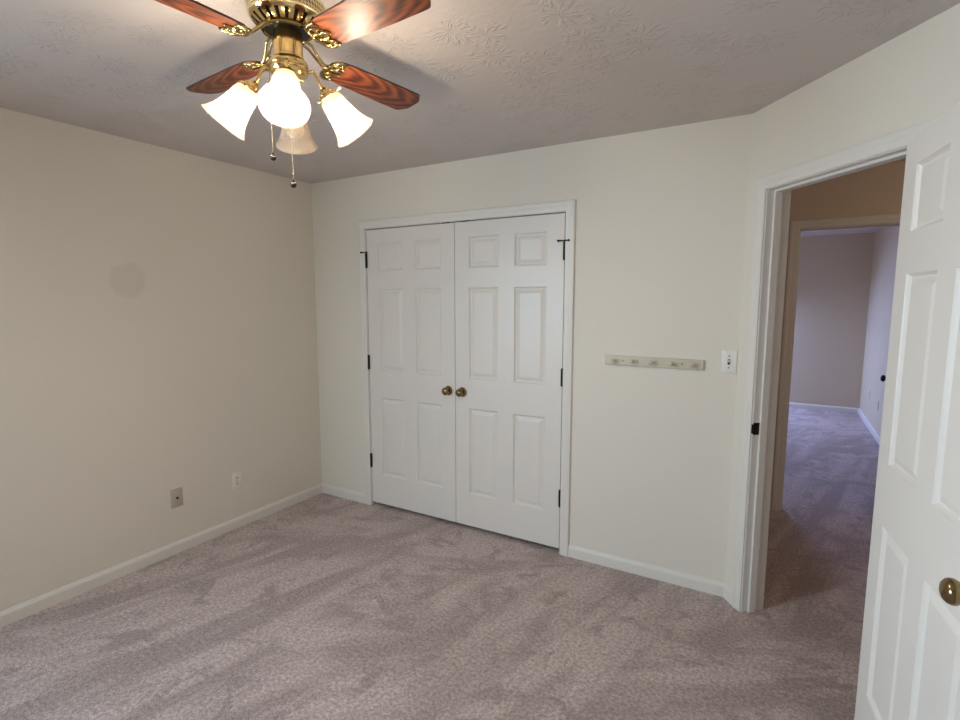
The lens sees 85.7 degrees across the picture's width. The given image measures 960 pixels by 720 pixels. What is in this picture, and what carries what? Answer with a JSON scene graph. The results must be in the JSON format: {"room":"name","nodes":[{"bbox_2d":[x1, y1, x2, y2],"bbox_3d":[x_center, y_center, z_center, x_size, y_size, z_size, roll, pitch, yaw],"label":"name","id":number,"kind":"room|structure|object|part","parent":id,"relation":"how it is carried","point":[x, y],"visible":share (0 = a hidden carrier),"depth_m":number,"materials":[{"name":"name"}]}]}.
{"room":"empty bedroom","nodes":[
{"label":"empty bedroom","id":0,"kind":"room"},
{"bbox_2d":[0,107,321,611],"bbox_3d":[-2.551,0.106,2.042,0.115,2.440,5.065,4,8,30],"label":"wall","id":1,"kind":"structure","parent":0,"point":[158,330],"depth_m":2.94,"materials":[{"name":"paint"}]},
{"bbox_2d":[0,483,321,627],"bbox_3d":[-2.499,1.286,2.142,0.013,0.074,4.850,4,8,30],"label":"baseboard","id":2,"kind":"structure","parent":1,"relation":"attached to","point":[8,616],"depth_m":3.02,"materials":[{"name":"paint"}]},
{"bbox_2d":[170,487,183,508],"bbox_3d":[-1.865,0.850,3.189,0.015,0.116,0.072,4,8,30],"label":"cable plate","id":3,"kind":"object","parent":1,"relation":"attached to","point":[176,494],"visible":1,"depth_m":3.19,"materials":[{"name":"beige plastic"}]},
{"bbox_2d":[231,471,241,489],"bbox_3d":[-1.663,0.825,3.541,0.011,0.115,0.070,4,8,30],"label":"wall outlet","id":4,"kind":"object","parent":1,"relation":"attached to","point":[236,477],"visible":1,"depth_m":3.54,"materials":[{"name":"white plastic"}]},
{"bbox_2d":[0,407,878,719],"bbox_3d":[1.178,1.211,3.361,5.450,0.060,10.950,4,8,30],"label":"floor","id":5,"kind":"structure","parent":0,"point":[322,606],"depth_m":2.45,"materials":[{"name":"beige carpet"}]},
{"bbox_2d":[0,0,959,236],"bbox_3d":[1.178,-1.272,3.071,5.450,0.060,10.950,4,8,30],"label":"ceiling","id":6,"kind":"structure","parent":0,"point":[490,77],"depth_m":1.96,"materials":[{"name":"white paint"}]},
{"bbox_2d":[155,0,430,187],"bbox_3d":[-0.584,-0.802,1.594,0.826,0.531,0.826,-1,7,-9],"label":"ceiling fan","id":7,"kind":"object","parent":6,"relation":"hanging from","point":[290,25],"visible":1,"depth_m":1.53,"materials":[{"name":"brown wood"}]},
{"bbox_3d":[-0.788,-0.912,1.299,0.126,0.006,0.408,18,16,33],"label":"blade","id":8,"kind":"part","parent":7,"relation":"part of","materials":[{"name":"brown wood"}]},
{"bbox_3d":[-0.864,-0.968,1.779,0.408,0.006,0.126,5,20,36],"label":"blade","id":9,"kind":"part","parent":7,"relation":"part of","materials":[{"name":"brown wood"}]},
{"bbox_3d":[-0.727,-0.774,1.560,0.059,0.098,0.059,37,-4,-16],"label":"bulb","id":10,"kind":"part","parent":7,"relation":"part of","materials":[{"name":"white glass"}]},
{"bbox_3d":[-0.657,-0.863,1.568,0.056,0.057,0.009,-2,7,-14],"label":"light arm","id":11,"kind":"part","parent":7,"relation":"part of","materials":[{"name":"gold metal"}]},
{"bbox_3d":[-0.636,-0.783,1.596,0.021,0.291,0.003,0,7,0],"label":"pull chain","id":12,"kind":"part","parent":7,"relation":"part of","materials":[{"name":"gold metal"}]},
{"bbox_3d":[-0.584,-1.015,1.569,0.214,0.030,0.214,4,8,30],"label":"vent dish","id":13,"kind":"part","parent":7,"relation":"part of","materials":[{"name":"gold metal"}]},
{"bbox_3d":[-0.547,-0.761,1.455,0.059,0.098,0.059,-2,-31,-14],"label":"bulb","id":14,"kind":"part","parent":7,"relation":"part of","materials":[{"name":"white glass"}]},
{"bbox_3d":[-0.566,-0.857,1.514,0.009,0.057,0.056,-2,7,-14],"label":"light arm","id":15,"kind":"part","parent":7,"relation":"part of","materials":[{"name":"gold metal"}]},
{"bbox_3d":[-0.582,-0.697,1.598,0.003,0.273,0.002,4,8,30],"label":"pull chain","id":16,"kind":"part","parent":7,"relation":"part of","materials":[{"name":"gold metal"}]},
{"bbox_3d":[-0.621,-0.794,1.738,0.059,0.098,0.059,-2,45,-14],"label":"bulb","id":17,"kind":"part","parent":7,"relation":"part of","materials":[{"name":"white glass"}]},
{"bbox_3d":[-0.512,-0.868,1.605,0.056,0.057,0.009,-2,7,-14],"label":"light arm","id":18,"kind":"part","parent":7,"relation":"part of","materials":[{"name":"gold metal"}]},
{"bbox_3d":[-0.442,-0.782,1.633,0.059,0.098,0.059,-40,14,-7],"label":"bulb","id":19,"kind":"part","parent":7,"relation":"part of","materials":[{"name":"white glass"}]},
{"bbox_3d":[-0.304,-0.921,1.375,0.408,0.006,0.126,5,-3,36],"label":"blade","id":20,"kind":"part","parent":7,"relation":"part of","materials":[{"name":"brown wood"}]},
{"bbox_3d":[-0.381,-0.977,1.855,0.126,0.006,0.408,-9,0,37],"label":"blade","id":21,"kind":"part","parent":7,"relation":"part of","materials":[{"name":"brown wood"}]},
{"bbox_2d":[311,114,751,582],"bbox_3d":[0.059,-0.050,3.381,3.047,2.440,0.115,4,8,30],"label":"wall","id":22,"kind":"structure","parent":0,"point":[661,213],"depth_m":2.87,"materials":[{"name":"paint"}]},
{"bbox_2d":[322,483,364,503],"bbox_3d":[-1.086,1.056,4.104,0.476,0.074,0.013,4,8,30],"label":"baseboard","id":23,"kind":"structure","parent":22,"relation":"attached to","point":[328,489],"depth_m":4.09,"materials":[{"name":"paint"}]},
{"bbox_2d":[360,222,455,521],"bbox_3d":[-0.517,0.092,3.658,0.796,2.033,0.091,4,8,30],"label":"door","id":24,"kind":"structure","parent":22,"relation":"in","point":[411,270],"depth_m":3.64,"materials":[{"name":"paint"}]},
{"bbox_3d":[-0.228,0.210,3.483,0.065,0.065,0.056,4,8,30],"label":"knob","id":25,"kind":"part","parent":24,"relation":"part of","materials":[{"name":"gold metal"}]},
{"bbox_2d":[358,199,575,556],"bbox_3d":[-0.142,0.094,3.505,1.643,2.125,0.132,4,8,30],"label":"door frame","id":26,"kind":"structure","parent":22,"relation":"attached to","point":[568,207],"depth_m":3.16,"materials":[{"name":"paint"}]},
{"bbox_2d":[455,213,569,547],"bbox_3d":[0.174,0.138,3.260,0.793,2.033,0.091,4,8,30],"label":"door","id":27,"kind":"structure","parent":22,"relation":"in","point":[510,272],"depth_m":3.26,"materials":[{"name":"paint"}]},
{"bbox_3d":[-0.132,0.216,3.428,0.065,0.065,0.056,4,8,30],"label":"knob","id":28,"kind":"part","parent":27,"relation":"part of","materials":[{"name":"gold metal"}]},
{"bbox_2d":[568,544,724,596],"bbox_3d":[0.917,1.191,2.951,0.868,0.074,0.013,4,8,30],"label":"baseboard","id":29,"kind":"structure","parent":22,"relation":"attached to","point":[678,578],"depth_m":2.92,"materials":[{"name":"paint"}]},
{"bbox_2d":[605,355,703,369],"bbox_3d":[0.922,0.014,2.783,0.516,0.053,0.059,4,8,30],"label":"peg rack","id":30,"kind":"object","parent":22,"relation":"attached to","point":[691,364],"visible":1,"depth_m":2.78,"materials":[{"name":"beige paint"}]},
{"bbox_2d":[721,350,736,373],"bbox_3d":[1.255,0.010,2.610,0.070,0.116,0.022,4,8,30],"label":"light switch","id":31,"kind":"object","parent":22,"relation":"attached to","point":[729,357],"visible":1,"depth_m":2.61,"materials":[{"name":"white plastic"}]},
{"bbox_2d":[790,233,874,407],"bbox_3d":[3.710,-0.583,7.929,3.770,2.440,0.100,4,8,30],"label":"wall","id":32,"kind":"structure","parent":0,"point":[834,277],"depth_m":7.19,"materials":[{"name":"paint"}]},
{"bbox_2d":[789,402,858,413],"bbox_3d":[3.681,0.598,8.018,3.570,0.074,0.013,4,8,30],"label":"baseboard","id":33,"kind":"structure","parent":32,"relation":"attached to","point":[791,405],"depth_m":7.33,"materials":[{"name":"paint"}]},
{"bbox_2d":[771,161,905,498],"bbox_3d":[1.923,-0.117,3.949,4.700,2.440,0.115,4,8,30],"label":"wall","id":34,"kind":"structure","parent":0,"point":[877,190],"depth_m":3.44,"materials":[{"name":"paint"}]},
{"bbox_2d":[771,213,900,510],"bbox_3d":[2.585,0.092,3.577,0.882,2.111,0.134,4,8,30],"label":"door frame","id":35,"kind":"structure","parent":34,"relation":"attached to","point":[797,227],"depth_m":3.68,"materials":[{"name":"paint"}]},
{"bbox_2d":[725,3,959,588],"bbox_3d":[1.438,0.109,2.022,0.115,2.440,1.198,-1,7,-8],"label":"wall","id":36,"kind":"structure","parent":0,"point":[912,78],"depth_m":1.93,"materials":[{"name":"paint"}]},
{"bbox_2d":[723,583,731,603],"bbox_3d":[1.295,1.221,2.700,0.013,0.074,0.080,-1,7,-8],"label":"baseboard","id":37,"kind":"structure","parent":36,"relation":"attached to","point":[727,591],"depth_m":2.70,"materials":[{"name":"paint"}]},
{"bbox_2d":[731,115,942,612],"bbox_3d":[1.428,0.258,2.110,0.150,2.123,0.896,-1,7,-8],"label":"door frame","id":38,"kind":"structure","parent":36,"relation":"attached to","point":[773,191],"depth_m":2.46,"materials":[{"name":"paint"}]},
{"bbox_3d":[1.330,0.332,2.500,0.038,0.059,0.009,-1,7,-8],"label":"strike plate","id":39,"kind":"part","parent":38,"relation":"part of","materials":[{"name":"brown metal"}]},
{"bbox_2d":[854,103,959,719],"bbox_3d":[1.188,0.375,1.370,0.153,2.027,0.784,3,7,23],"label":"door","id":40,"kind":"structure","parent":36,"relation":"in","point":[909,664],"depth_m":1.41,"materials":[{"name":"paint"}]},
{"bbox_3d":[1.016,0.494,1.098,0.062,0.066,0.066,3,7,23],"label":"knob","id":41,"kind":"part","parent":40,"relation":"part of","materials":[{"name":"gold metal"}]},
{"bbox_2d":[860,226,899,435],"bbox_3d":[4.205,-0.257,5.144,0.100,2.440,4.255,4,8,30],"label":"wall","id":42,"kind":"structure","parent":0,"point":[885,248],"depth_m":6.12,"materials":[{"name":"paint"}]},
{"bbox_2d":[858,408,879,445],"bbox_3d":[4.156,0.915,5.309,0.013,0.074,4.255,4,8,30],"label":"baseboard","id":43,"kind":"structure","parent":42,"relation":"attached to","point":[876,436],"depth_m":6.21,"materials":[{"name":"paint"}]},
{"bbox_2d":[880,375,885,381],"bbox_3d":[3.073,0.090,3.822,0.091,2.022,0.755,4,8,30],"label":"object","id":44,"kind":"structure","parent":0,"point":[883,377],"depth_m":4.10,"materials":[{"name":"metal"}]}
]}

